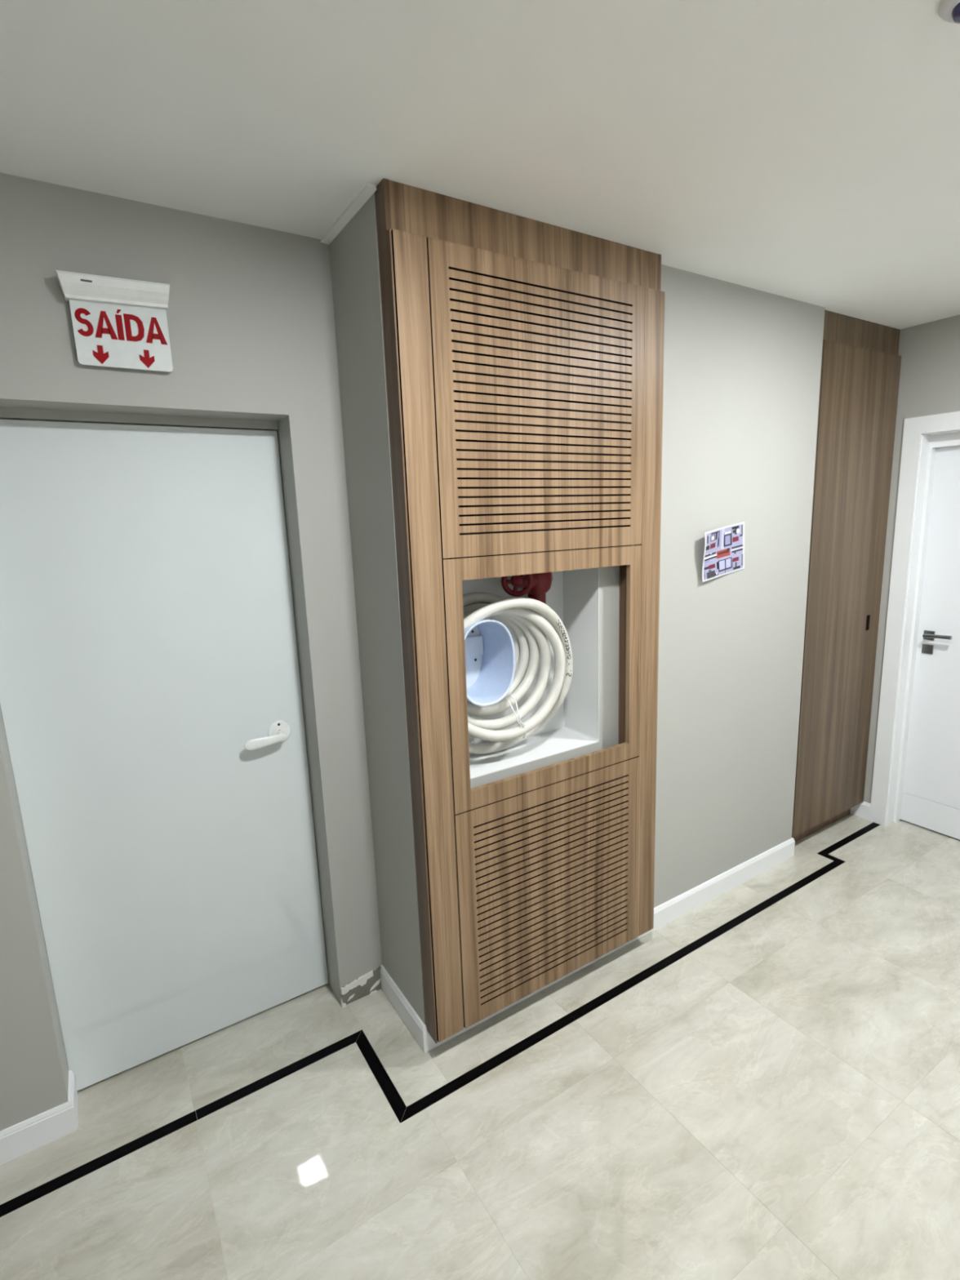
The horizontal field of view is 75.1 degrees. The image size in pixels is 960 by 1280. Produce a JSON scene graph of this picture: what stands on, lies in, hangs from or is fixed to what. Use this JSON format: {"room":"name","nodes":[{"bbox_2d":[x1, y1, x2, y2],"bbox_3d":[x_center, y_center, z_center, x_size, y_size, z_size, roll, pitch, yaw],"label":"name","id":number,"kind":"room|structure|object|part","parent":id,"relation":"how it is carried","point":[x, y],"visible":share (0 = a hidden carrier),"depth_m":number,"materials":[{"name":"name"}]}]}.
{"room":"apartment building hallway","nodes":[
{"label":"apartment building hallway","id":0,"kind":"room"},
{"bbox_2d":[0,173,382,1130],"bbox_3d":[-2.277,0.303,1.273,4.250,2.650,0.405,-9,13,-31],"label":"wall","id":1,"kind":"structure","parent":0,"point":[250,312],"depth_m":1.83,"materials":[{"name":"beige paint"}]},
{"bbox_2d":[0,1069,77,1164],"bbox_3d":[-2.609,1.643,1.124,3.184,0.098,0.143,-9,13,-31],"label":"baseboard","id":2,"kind":"structure","parent":1,"relation":"attached to","point":[20,1139],"depth_m":1.85,"materials":[{"name":"white wood"}]},
{"bbox_2d":[56,270,173,372],"bbox_3d":[-0.959,-0.844,1.664,0.259,0.221,0.055,-9,13,-31],"label":"exit sign","id":3,"kind":"object","parent":1,"relation":"attached to","point":[117,322],"visible":1,"depth_m":1.66,"materials":[{"name":"white plastic"}]},
{"bbox_3d":[-0.964,-0.819,1.686,0.226,0.164,0.020,-9,13,-31],"label":"sign panel","id":4,"kind":"part","parent":3,"relation":"part of","materials":[{"name":"white plastic"}]},
{"bbox_2d":[0,407,331,1090],"bbox_3d":[-0.991,0.376,2.039,0.855,2.125,0.108,-9,13,-31],"label":"door","id":5,"kind":"structure","parent":1,"relation":"in","point":[153,703],"depth_m":2.00,"materials":[{"name":"grey paint"}]},
{"bbox_3d":[-0.744,0.348,2.159,0.140,0.037,0.050,-9,13,-31],"label":"lever","id":6,"kind":"part","parent":5,"relation":"part of","materials":[{"name":"white metal"}]},
{"bbox_3d":[-0.709,0.325,2.211,0.080,0.080,0.010,-9,13,-31],"label":"handle","id":7,"kind":"part","parent":5,"relation":"part of","materials":[{"name":"white metal"}]},
{"bbox_2d":[320,182,377,244],"bbox_3d":[-0.382,-1.209,1.782,0.026,0.011,0.375,-9,13,-31],"label":"trim","id":8,"kind":"structure","parent":1,"relation":"attached to","point":[366,193],"depth_m":1.75,"materials":[{"name":"white paint"}]},
{"bbox_2d":[0,813,959,1279],"bbox_3d":[-0.198,1.662,1.143,7.566,0.120,2.970,-9,13,-31],"label":"floor","id":9,"kind":"structure","parent":0,"point":[762,1082],"depth_m":1.87,"materials":[{"name":"tile"}]},
{"bbox_2d":[791,310,901,842],"bbox_3d":[1.857,-0.226,3.241,0.713,2.650,0.088,-9,13,-31],"label":"tall cabinet","id":10,"kind":"object","parent":9,"relation":"on","point":[860,363],"visible":0.85,"depth_m":3.17,"materials":[{"name":"brown wood"}]},
{"bbox_2d":[0,0,959,329],"bbox_3d":[-0.333,-1.065,0.676,7.566,0.120,3.100,-9,13,-31],"label":"ceiling","id":11,"kind":"structure","parent":0,"point":[807,151],"depth_m":1.37,"materials":[{"name":"white paint"}]},
{"bbox_2d":[937,0,959,23],"bbox_3d":[0.861,-1.108,1.091,0.100,0.038,0.100,-9,13,-31],"label":"ceiling sensor","id":12,"kind":"object","parent":11,"relation":"attached to","point":[948,11],"visible":1,"depth_m":1.10,"materials":[{"name":"white plastic"}]},
{"bbox_2d":[328,192,825,1024],"bbox_3d":[0.511,-0.075,2.707,2.147,2.650,0.600,-9,13,-31],"label":"wall","id":13,"kind":"structure","parent":0,"point":[742,365],"depth_m":2.55,"materials":[{"name":"beige paint"}]},
{"bbox_2d":[374,177,664,1043],"bbox_3d":[0.222,0.006,2.127,1.030,2.568,0.078,-9,13,-31],"label":"cabinet","id":14,"kind":"object","parent":13,"relation":"attached to","point":[524,357],"visible":1,"depth_m":2.00,"materials":[{"name":"brown wood"}]},
{"bbox_3d":[-0.206,0.072,1.863,0.015,2.568,0.076,-9,13,-31],"label":"panel","id":15,"kind":"part","parent":14,"relation":"part of","materials":[{"name":"brown wood"}]},
{"bbox_3d":[0.217,-0.712,1.968,0.821,0.853,0.020,-9,13,-31],"label":"slatted door","id":16,"kind":"part","parent":14,"relation":"part of","materials":[{"name":"brown wood"}]},
{"bbox_3d":[0.247,0.104,2.124,0.821,0.804,0.020,-9,13,-31],"label":"open door","id":17,"kind":"part","parent":14,"relation":"part of","materials":[{"name":"brown wood"}]},
{"bbox_3d":[0.276,0.885,2.274,0.821,0.781,0.020,-9,13,-31],"label":"slatted door","id":18,"kind":"part","parent":14,"relation":"part of","materials":[{"name":"brown wood"}]},
{"bbox_3d":[0.644,-0.062,2.399,0.015,2.568,0.059,-9,13,-31],"label":"panel","id":19,"kind":"part","parent":14,"relation":"part of","materials":[{"name":"brown wood"}]},
{"bbox_2d":[462,567,599,779],"bbox_3d":[0.099,0.052,2.229,0.680,0.749,0.210,-9,13,-31],"label":"niche","id":20,"kind":"object","parent":13,"relation":"attached to","point":[573,595],"visible":0.3,"depth_m":2.39,"materials":[{"name":"white paint"}]},
{"bbox_2d":[464,618,515,706],"bbox_3d":[-0.027,0.063,2.144,0.220,0.288,0.202,-9,13,-31],"label":"holder","id":21,"kind":"object","parent":20,"relation":"attached to","point":[490,652],"visible":0.51,"depth_m":2.20,"materials":[{"name":"blue plastic"}]},
{"bbox_3d":[-0.069,0.029,2.218,0.185,0.072,0.014,-9,13,-31],"label":"bracket plate","id":22,"kind":"part","parent":21,"relation":"part of","materials":[{"name":"white plastic"}]},
{"bbox_3d":[-0.080,0.049,2.226,0.206,0.274,0.005,-9,13,-31],"label":"plate","id":23,"kind":"part","parent":21,"relation":"part of","materials":[{"name":"white plastic"}]},
{"bbox_2d":[462,592,573,754],"bbox_3d":[0.077,0.129,2.216,0.599,0.595,0.206,-9,13,-31],"label":"fire hose","id":24,"kind":"object","parent":21,"relation":"on","point":[528,629],"visible":0.61,"depth_m":2.23,"materials":[{"name":"white fabric"}]},
{"bbox_3d":[0.045,0.038,2.313,0.679,0.748,0.008,-9,13,-31],"label":"panel","id":25,"kind":"part","parent":20,"relation":"part of","materials":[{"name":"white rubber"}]},
{"bbox_2d":[501,572,553,604],"bbox_3d":[0.188,-0.218,2.281,0.284,0.190,0.153,-9,13,-31],"label":"valve","id":26,"kind":"object","parent":20,"relation":"attached to","point":[536,585],"visible":0.7,"depth_m":2.23,"materials":[{"name":"red paint"}]},
{"bbox_3d":[0.158,-0.213,2.245,0.072,0.072,0.100,9,15,44],"label":"stem","id":27,"kind":"part","parent":26,"relation":"part of","materials":[{"name":"red paint"}]},
{"bbox_2d":[380,837,795,1053],"bbox_3d":[0.626,1.195,2.841,2.171,0.098,0.367,-9,13,-31],"label":"baseboard","id":28,"kind":"structure","parent":13,"relation":"attached to","point":[689,900],"depth_m":2.78,"materials":[{"name":"white wood"}]},
{"bbox_2d":[702,521,744,582],"bbox_3d":[1.018,-0.370,2.610,0.319,0.234,0.021,-11,14,-38],"label":"printed sheet","id":29,"kind":"object","parent":13,"relation":"attached to","point":[724,547],"visible":1,"depth_m":2.62,"materials":[{"name":"paper"}]},
{"bbox_2d":[863,314,959,803],"bbox_3d":[2.739,-0.175,2.804,0.300,2.650,2.800,-9,13,-31],"label":"wall","id":30,"kind":"structure","parent":0,"point":[929,384],"depth_m":3.13,"materials":[{"name":"beige paint"}]},
{"bbox_2d":[850,801,871,820],"bbox_3d":[2.213,0.982,3.647,0.012,0.098,0.133,-9,13,-31],"label":"baseboard","id":31,"kind":"structure","parent":30,"relation":"attached to","point":[862,810],"depth_m":3.62,"materials":[{"name":"white wood"}]},
{"bbox_2d":[869,411,959,839],"bbox_3d":[2.553,0.018,3.002,0.175,2.209,1.036,-9,13,-31],"label":"door","id":32,"kind":"structure","parent":30,"relation":"in","point":[916,779],"depth_m":3.32,"materials":[{"name":"white paint"}]},
{"bbox_3d":[2.399,0.049,3.346,0.006,0.050,0.052,-9,13,-31],"label":"lock plate","id":33,"kind":"part","parent":32,"relation":"part of","materials":[{"name":"silver metal"}]},
{"bbox_3d":[2.396,-0.025,3.330,0.008,0.048,0.050,-9,13,-31],"label":"handle","id":34,"kind":"part","parent":32,"relation":"part of","materials":[{"name":"silver metal"}]},
{"bbox_3d":[2.399,-0.019,3.267,0.059,0.028,0.128,-9,13,-31],"label":"lever","id":35,"kind":"part","parent":32,"relation":"part of","materials":[{"name":"silver metal"}]}
]}

